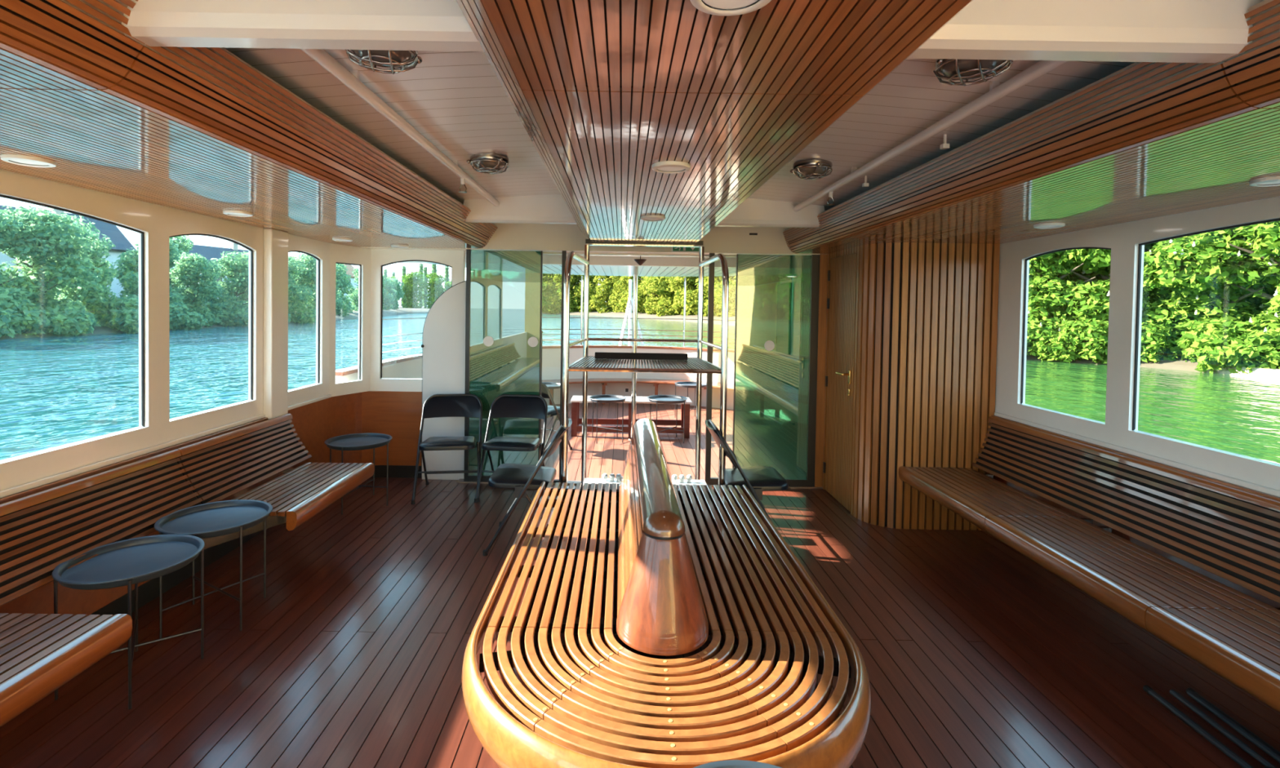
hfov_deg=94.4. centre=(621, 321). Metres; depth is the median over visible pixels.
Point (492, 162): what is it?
lamp
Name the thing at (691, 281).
leafy tree
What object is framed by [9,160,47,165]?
diffuser
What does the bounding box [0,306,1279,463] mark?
river
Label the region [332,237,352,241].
recessed light
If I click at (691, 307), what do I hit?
leafy tree
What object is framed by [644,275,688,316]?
leafy tree
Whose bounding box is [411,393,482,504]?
folding chair
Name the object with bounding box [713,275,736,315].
leafy tree
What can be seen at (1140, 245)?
window
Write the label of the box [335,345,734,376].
trim
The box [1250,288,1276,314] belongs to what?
tree
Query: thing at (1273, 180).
recessed light
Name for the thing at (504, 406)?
folding chair
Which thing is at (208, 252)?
house
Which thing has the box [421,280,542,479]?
arched panel
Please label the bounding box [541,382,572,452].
folding chair
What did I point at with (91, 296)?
leafy tree
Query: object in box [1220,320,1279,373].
shrub
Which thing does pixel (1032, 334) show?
shrub
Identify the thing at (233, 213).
recessed light
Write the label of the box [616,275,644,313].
leafy tree
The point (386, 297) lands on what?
leafy tree
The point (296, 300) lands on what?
leafy tree
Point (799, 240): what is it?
trim
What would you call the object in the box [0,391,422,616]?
wall
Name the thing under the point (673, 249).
exit sign
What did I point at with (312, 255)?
window
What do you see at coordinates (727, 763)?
tray table
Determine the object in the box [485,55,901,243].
trim
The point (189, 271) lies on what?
leafy tree
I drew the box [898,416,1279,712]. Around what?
bench
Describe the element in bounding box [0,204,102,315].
leafy tree
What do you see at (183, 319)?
shrub
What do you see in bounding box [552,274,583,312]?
leafy tree
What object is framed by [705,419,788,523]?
folding chair
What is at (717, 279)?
leafy tree
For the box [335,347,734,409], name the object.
wall
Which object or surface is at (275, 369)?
trim
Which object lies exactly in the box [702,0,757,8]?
diffuser
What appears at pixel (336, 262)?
window
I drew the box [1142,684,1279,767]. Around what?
floor vent
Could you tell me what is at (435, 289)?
leafy tree
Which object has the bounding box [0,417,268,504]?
trim
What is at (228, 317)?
shrub
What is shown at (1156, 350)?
shrub
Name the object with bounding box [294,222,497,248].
trim
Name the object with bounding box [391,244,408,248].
recessed light
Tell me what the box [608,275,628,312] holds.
leafy tree
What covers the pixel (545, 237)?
wall
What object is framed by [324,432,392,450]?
tray
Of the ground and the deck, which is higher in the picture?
the ground
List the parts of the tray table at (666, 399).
leg, leg, leg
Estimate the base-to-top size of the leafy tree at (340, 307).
7.341 m
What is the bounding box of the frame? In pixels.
[560,244,728,490]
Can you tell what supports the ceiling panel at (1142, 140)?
attached to the wall at (1123, 239)
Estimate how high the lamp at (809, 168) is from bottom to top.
0.079 m
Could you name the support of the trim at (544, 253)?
attached to the wall at (455, 259)
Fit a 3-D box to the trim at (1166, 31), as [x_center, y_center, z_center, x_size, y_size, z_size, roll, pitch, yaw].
[0.157,-0.769,1.378,2.640,0.260,0.100,1,1,0]
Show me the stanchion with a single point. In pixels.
(635, 288)
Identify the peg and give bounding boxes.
[862,176,869,186]
[940,134,949,149]
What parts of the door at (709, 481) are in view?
frame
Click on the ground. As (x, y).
(1179, 365)
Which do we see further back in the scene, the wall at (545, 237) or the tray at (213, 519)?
the wall at (545, 237)
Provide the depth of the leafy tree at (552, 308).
160.35 m
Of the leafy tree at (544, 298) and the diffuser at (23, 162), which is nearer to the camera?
the diffuser at (23, 162)
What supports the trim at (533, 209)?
attached to the ceiling
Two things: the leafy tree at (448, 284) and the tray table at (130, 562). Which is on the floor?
the tray table at (130, 562)
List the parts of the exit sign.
sign panel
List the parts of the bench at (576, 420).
leg, leg, leg, leg, leg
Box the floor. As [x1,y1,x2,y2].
[0,477,1279,767]
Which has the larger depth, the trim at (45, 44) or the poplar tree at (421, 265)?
the poplar tree at (421, 265)
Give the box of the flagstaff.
[618,279,644,345]
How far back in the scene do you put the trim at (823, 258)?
5.17 m
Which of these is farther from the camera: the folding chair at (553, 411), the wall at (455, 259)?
the folding chair at (553, 411)
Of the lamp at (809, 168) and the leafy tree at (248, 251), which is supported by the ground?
the leafy tree at (248, 251)
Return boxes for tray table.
[51,533,204,709]
[154,499,272,639]
[324,432,392,515]
[542,382,559,418]
[589,395,626,444]
[647,395,687,443]
[674,381,706,417]
[693,760,782,767]
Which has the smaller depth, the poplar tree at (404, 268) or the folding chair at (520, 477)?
the folding chair at (520, 477)
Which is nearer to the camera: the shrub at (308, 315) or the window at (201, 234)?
the window at (201, 234)
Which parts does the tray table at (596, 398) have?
leg, leg, leg, leg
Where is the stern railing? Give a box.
[382,275,734,353]
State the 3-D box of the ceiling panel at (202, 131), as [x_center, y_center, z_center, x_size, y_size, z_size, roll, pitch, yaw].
[-1.745,-0.691,2.862,1.328,0.196,2.907,1,1,0]
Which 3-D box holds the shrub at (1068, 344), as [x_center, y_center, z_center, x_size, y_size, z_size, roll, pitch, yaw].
[18.983,0.878,23.803,4.151,2.106,2.588,1,1,17]
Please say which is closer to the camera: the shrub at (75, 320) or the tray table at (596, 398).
the tray table at (596, 398)
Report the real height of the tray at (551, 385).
0.035 m
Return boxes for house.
[0,205,136,298]
[170,242,248,303]
[288,256,358,309]
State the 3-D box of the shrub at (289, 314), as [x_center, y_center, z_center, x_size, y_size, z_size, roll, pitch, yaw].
[-31.585,-0.636,53.419,2.818,2.402,4.720,0,2,-39]
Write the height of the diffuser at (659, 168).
0.009 m
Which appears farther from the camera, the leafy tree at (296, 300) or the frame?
the leafy tree at (296, 300)
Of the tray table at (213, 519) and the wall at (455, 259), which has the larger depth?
the wall at (455, 259)
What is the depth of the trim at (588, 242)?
4.73 m
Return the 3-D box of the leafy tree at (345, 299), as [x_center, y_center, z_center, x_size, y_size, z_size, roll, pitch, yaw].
[-40.479,-4.608,83.605,4.730,7.656,5.378,2,2,37]
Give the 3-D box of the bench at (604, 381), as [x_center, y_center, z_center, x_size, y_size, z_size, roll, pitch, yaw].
[0.132,1.157,8.642,5.096,0.400,2.233,1,1,0]
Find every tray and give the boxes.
[51,533,204,590]
[154,499,272,538]
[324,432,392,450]
[542,382,559,389]
[589,395,626,403]
[647,395,687,404]
[674,381,706,387]
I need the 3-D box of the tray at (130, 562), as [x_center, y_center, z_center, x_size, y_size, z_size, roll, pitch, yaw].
[-2.001,0.977,2.424,0.480,0.035,0.480,1,1,8]
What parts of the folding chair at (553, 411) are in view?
backrest, leg, seat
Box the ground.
[0,306,1206,372]
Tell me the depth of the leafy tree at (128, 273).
39.30 m
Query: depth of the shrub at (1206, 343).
20.38 m
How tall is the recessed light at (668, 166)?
0.016 m
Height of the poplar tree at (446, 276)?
13.427 m
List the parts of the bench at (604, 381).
leg, leg, seat, leg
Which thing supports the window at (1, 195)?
in the wall at (158, 223)
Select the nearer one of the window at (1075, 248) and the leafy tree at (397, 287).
the window at (1075, 248)
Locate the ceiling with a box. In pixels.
[223,47,1135,211]
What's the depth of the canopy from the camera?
8.42 m
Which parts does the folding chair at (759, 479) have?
backrest, seat, hinge plate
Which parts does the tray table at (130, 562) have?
leg, leg, leg, leg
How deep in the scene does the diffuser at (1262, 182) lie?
2.13 m
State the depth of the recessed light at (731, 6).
1.01 m
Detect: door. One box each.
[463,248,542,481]
[553,250,566,482]
[704,253,718,484]
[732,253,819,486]
[822,253,857,511]
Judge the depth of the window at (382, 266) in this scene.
5.32 m
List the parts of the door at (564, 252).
frame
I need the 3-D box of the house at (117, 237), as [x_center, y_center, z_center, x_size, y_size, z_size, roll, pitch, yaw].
[-43.931,-4.715,42.920,9.000,8.800,11.000,2,1,28]
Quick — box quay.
[1206,364,1279,378]
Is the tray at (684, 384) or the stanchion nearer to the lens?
the stanchion
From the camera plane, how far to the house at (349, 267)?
109.80 m
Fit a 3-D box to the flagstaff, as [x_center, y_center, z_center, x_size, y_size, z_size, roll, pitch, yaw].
[0.168,0.047,10.154,0.434,1.565,0.458,1,1,0]
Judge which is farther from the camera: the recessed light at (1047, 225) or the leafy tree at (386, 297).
the leafy tree at (386, 297)
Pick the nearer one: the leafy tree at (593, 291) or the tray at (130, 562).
the tray at (130, 562)
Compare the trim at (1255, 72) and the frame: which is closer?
the trim at (1255, 72)
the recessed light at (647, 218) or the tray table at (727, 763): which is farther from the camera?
the recessed light at (647, 218)
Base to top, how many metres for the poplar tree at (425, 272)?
12.725 m
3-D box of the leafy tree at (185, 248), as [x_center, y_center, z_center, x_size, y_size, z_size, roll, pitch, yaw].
[-38.249,-3.796,49.554,5.388,7.644,4.687,0,2,-37]
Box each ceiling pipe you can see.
[301,48,499,206]
[793,60,1068,211]
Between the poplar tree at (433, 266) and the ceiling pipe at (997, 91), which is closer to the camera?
the ceiling pipe at (997, 91)
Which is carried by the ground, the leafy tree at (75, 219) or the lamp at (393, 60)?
the leafy tree at (75, 219)
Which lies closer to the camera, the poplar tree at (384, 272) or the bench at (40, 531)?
the bench at (40, 531)
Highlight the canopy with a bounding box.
[426,254,736,276]
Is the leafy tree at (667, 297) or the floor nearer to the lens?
the floor
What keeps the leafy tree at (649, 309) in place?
on the ground
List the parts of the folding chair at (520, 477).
hinge plate, seat, leg, backrest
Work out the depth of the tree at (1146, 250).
25.86 m
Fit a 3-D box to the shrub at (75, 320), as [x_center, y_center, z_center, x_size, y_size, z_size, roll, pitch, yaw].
[-30.104,-0.122,31.838,2.815,2.399,4.714,0,2,-35]
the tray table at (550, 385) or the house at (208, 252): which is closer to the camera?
the tray table at (550, 385)
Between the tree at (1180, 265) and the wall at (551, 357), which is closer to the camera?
the wall at (551, 357)
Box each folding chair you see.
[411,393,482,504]
[474,394,547,502]
[482,418,572,555]
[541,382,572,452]
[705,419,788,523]
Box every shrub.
[0,290,62,337]
[40,297,101,336]
[93,294,138,333]
[168,302,208,329]
[186,303,219,327]
[204,300,248,326]
[288,302,315,323]
[288,313,291,323]
[1026,320,1053,356]
[1028,317,1149,363]
[1082,322,1182,364]
[1164,315,1271,373]
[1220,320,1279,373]
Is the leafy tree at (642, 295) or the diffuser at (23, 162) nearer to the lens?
the diffuser at (23, 162)
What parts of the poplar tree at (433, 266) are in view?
crown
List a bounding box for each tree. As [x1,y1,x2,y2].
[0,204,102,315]
[0,208,35,315]
[48,213,100,300]
[53,231,119,323]
[111,235,186,316]
[133,235,194,293]
[168,252,224,319]
[203,250,248,326]
[238,251,288,303]
[288,257,315,323]
[293,252,342,309]
[335,263,352,316]
[335,263,355,312]
[346,266,385,311]
[382,269,387,277]
[382,273,394,309]
[382,282,397,310]
[388,277,404,309]
[400,266,406,307]
[400,271,426,308]
[417,263,423,307]
[421,266,428,307]
[423,264,441,293]
[424,272,446,308]
[443,266,449,291]
[445,279,451,288]
[542,273,561,314]
[542,279,549,311]
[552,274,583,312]
[554,286,561,312]
[569,274,598,312]
[589,275,619,313]
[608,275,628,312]
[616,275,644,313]
[618,276,655,313]
[642,275,668,314]
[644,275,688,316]
[665,275,706,315]
[677,278,722,316]
[703,275,735,316]
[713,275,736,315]
[1026,249,1096,346]
[1050,243,1183,334]
[1141,228,1276,346]
[1143,244,1158,269]
[1197,221,1279,351]
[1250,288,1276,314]
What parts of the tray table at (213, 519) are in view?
leg, leg, leg, leg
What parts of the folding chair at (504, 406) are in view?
leg, seat, backrest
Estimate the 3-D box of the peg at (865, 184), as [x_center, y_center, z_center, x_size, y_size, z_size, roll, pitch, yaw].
[1.373,-0.791,3.332,0.028,0.060,0.024,1,1,0]
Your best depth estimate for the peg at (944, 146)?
2.53 m
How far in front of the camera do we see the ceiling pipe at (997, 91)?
2.21 m
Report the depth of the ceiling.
2.40 m
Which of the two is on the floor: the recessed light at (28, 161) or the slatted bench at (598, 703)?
the slatted bench at (598, 703)
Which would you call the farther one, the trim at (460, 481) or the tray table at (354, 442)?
the trim at (460, 481)
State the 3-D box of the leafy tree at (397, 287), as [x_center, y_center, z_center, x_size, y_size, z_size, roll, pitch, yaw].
[-50.289,-5.869,130.048,5.888,7.776,4.826,2,2,43]
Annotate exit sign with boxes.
[671,240,700,253]
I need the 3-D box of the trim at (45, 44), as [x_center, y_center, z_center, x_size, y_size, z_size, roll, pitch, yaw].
[-1.746,-0.624,-0.104,1.328,0.196,3.018,1,1,0]
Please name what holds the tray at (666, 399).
on the tray table at (666, 399)
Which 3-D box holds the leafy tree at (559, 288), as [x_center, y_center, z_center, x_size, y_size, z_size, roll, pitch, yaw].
[-15.859,-6.862,162.259,6.895,9.925,5.851,0,2,-45]
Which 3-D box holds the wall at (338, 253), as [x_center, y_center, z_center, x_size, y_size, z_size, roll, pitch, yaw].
[-2.355,-0.220,5.107,0.050,1.685,0.435,1,1,23]
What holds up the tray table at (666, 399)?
on the deck
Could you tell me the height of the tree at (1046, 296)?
9.489 m
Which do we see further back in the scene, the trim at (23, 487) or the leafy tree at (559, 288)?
the leafy tree at (559, 288)
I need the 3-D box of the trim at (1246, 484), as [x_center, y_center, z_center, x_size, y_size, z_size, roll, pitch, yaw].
[2.659,0.720,1.316,0.020,0.025,5.800,1,1,0]
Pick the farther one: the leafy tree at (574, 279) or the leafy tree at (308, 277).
the leafy tree at (574, 279)
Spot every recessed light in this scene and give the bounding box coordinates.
[0,154,56,167]
[222,210,253,217]
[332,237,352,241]
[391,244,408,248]
[640,215,665,221]
[651,160,690,173]
[689,0,771,16]
[1033,222,1065,228]
[1248,175,1279,186]
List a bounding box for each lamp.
[345,49,422,74]
[466,152,509,174]
[790,159,832,179]
[933,58,1013,86]
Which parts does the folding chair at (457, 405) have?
leg, seat, backrest, leg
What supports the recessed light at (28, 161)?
attached to the wall at (158, 223)
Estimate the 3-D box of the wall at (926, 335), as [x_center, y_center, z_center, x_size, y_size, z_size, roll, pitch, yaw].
[2.224,0.453,4.707,0.898,2.050,0.968,1,1,0]
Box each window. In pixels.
[0,194,144,426]
[168,233,253,399]
[288,250,319,383]
[336,262,361,380]
[380,260,452,378]
[1020,247,1111,404]
[1132,217,1279,430]
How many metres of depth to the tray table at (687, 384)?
8.45 m
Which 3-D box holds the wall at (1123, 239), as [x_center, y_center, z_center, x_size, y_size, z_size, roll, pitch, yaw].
[2.700,0.321,1.847,0.050,2.460,6.880,1,1,0]
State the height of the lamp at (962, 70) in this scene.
0.079 m
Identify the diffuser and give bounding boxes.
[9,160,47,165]
[657,166,684,171]
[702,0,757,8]
[1258,181,1279,184]
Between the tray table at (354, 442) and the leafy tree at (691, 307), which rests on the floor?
the tray table at (354, 442)
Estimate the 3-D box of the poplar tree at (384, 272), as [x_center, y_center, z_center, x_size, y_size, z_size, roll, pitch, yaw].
[-69.388,-9.593,173.349,4.712,11.772,4.692,0,2,-32]
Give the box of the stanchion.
[627,266,638,439]
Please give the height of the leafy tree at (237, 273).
6.180 m
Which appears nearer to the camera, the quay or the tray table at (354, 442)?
the tray table at (354, 442)
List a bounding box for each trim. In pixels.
[0,0,144,89]
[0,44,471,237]
[0,394,331,497]
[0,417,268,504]
[121,0,1264,63]
[262,228,288,419]
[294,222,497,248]
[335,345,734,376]
[400,253,736,267]
[456,0,973,95]
[457,479,822,488]
[462,194,824,227]
[465,251,736,257]
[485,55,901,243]
[585,239,703,247]
[782,227,870,253]
[814,253,827,487]
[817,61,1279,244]
[994,412,1279,497]
[1222,0,1279,108]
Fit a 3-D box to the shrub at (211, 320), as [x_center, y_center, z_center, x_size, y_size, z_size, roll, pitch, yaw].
[-31.651,-0.350,42.831,2.638,2.248,4.418,1,1,10]
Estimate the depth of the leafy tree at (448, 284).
161.25 m
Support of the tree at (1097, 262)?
on the ground
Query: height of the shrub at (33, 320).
2.768 m
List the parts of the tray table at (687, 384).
leg, leg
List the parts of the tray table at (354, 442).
leg, leg, leg, leg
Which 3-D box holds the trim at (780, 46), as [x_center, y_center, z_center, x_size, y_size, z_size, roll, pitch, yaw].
[0.178,-0.655,-0.086,1.021,0.260,3.058,1,1,0]
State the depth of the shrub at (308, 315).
56.25 m
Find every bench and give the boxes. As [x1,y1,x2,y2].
[0,413,374,727]
[461,418,871,767]
[542,377,733,405]
[570,395,692,438]
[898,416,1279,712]
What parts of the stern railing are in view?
rail, rail, rail, rail, post, post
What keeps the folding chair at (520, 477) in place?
on the floor
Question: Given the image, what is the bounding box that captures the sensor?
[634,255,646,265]
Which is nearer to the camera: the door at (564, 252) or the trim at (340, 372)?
the door at (564, 252)
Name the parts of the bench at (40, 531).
seat, rail, backrest, rail, backrest, seat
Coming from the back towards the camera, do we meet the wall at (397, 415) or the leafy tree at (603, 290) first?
the leafy tree at (603, 290)
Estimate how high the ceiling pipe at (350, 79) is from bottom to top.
0.140 m
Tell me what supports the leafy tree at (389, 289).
on the ground
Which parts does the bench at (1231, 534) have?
seat, backrest, rail, seat, seat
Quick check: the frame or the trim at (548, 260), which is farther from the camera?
the trim at (548, 260)
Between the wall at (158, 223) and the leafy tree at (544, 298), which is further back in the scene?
the leafy tree at (544, 298)
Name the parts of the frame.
handrail, rail, post, plate, knob, knob, knob, rail, knob, knob, plate, knob, post, rail, handrail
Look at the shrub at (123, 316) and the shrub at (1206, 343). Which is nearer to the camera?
the shrub at (1206, 343)
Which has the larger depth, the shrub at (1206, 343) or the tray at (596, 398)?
the shrub at (1206, 343)
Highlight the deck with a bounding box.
[396,402,733,480]
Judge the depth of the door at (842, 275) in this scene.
4.80 m
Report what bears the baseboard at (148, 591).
attached to the wall at (397, 415)
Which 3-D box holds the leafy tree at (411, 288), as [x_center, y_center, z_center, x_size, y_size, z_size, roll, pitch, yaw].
[-57.832,-8.276,163.870,6.855,11.629,8.079,0,1,-20]
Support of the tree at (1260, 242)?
on the ground
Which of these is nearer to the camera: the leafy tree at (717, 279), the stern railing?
the stern railing
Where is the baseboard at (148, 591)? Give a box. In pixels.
[90,465,421,616]
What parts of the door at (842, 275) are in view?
handle, handle plate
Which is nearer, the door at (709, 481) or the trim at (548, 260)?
the door at (709, 481)
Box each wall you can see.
[0,169,329,490]
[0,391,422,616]
[328,243,371,396]
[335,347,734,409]
[358,222,826,255]
[369,248,465,391]
[822,242,999,530]
[993,196,1279,607]
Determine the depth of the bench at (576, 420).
7.14 m

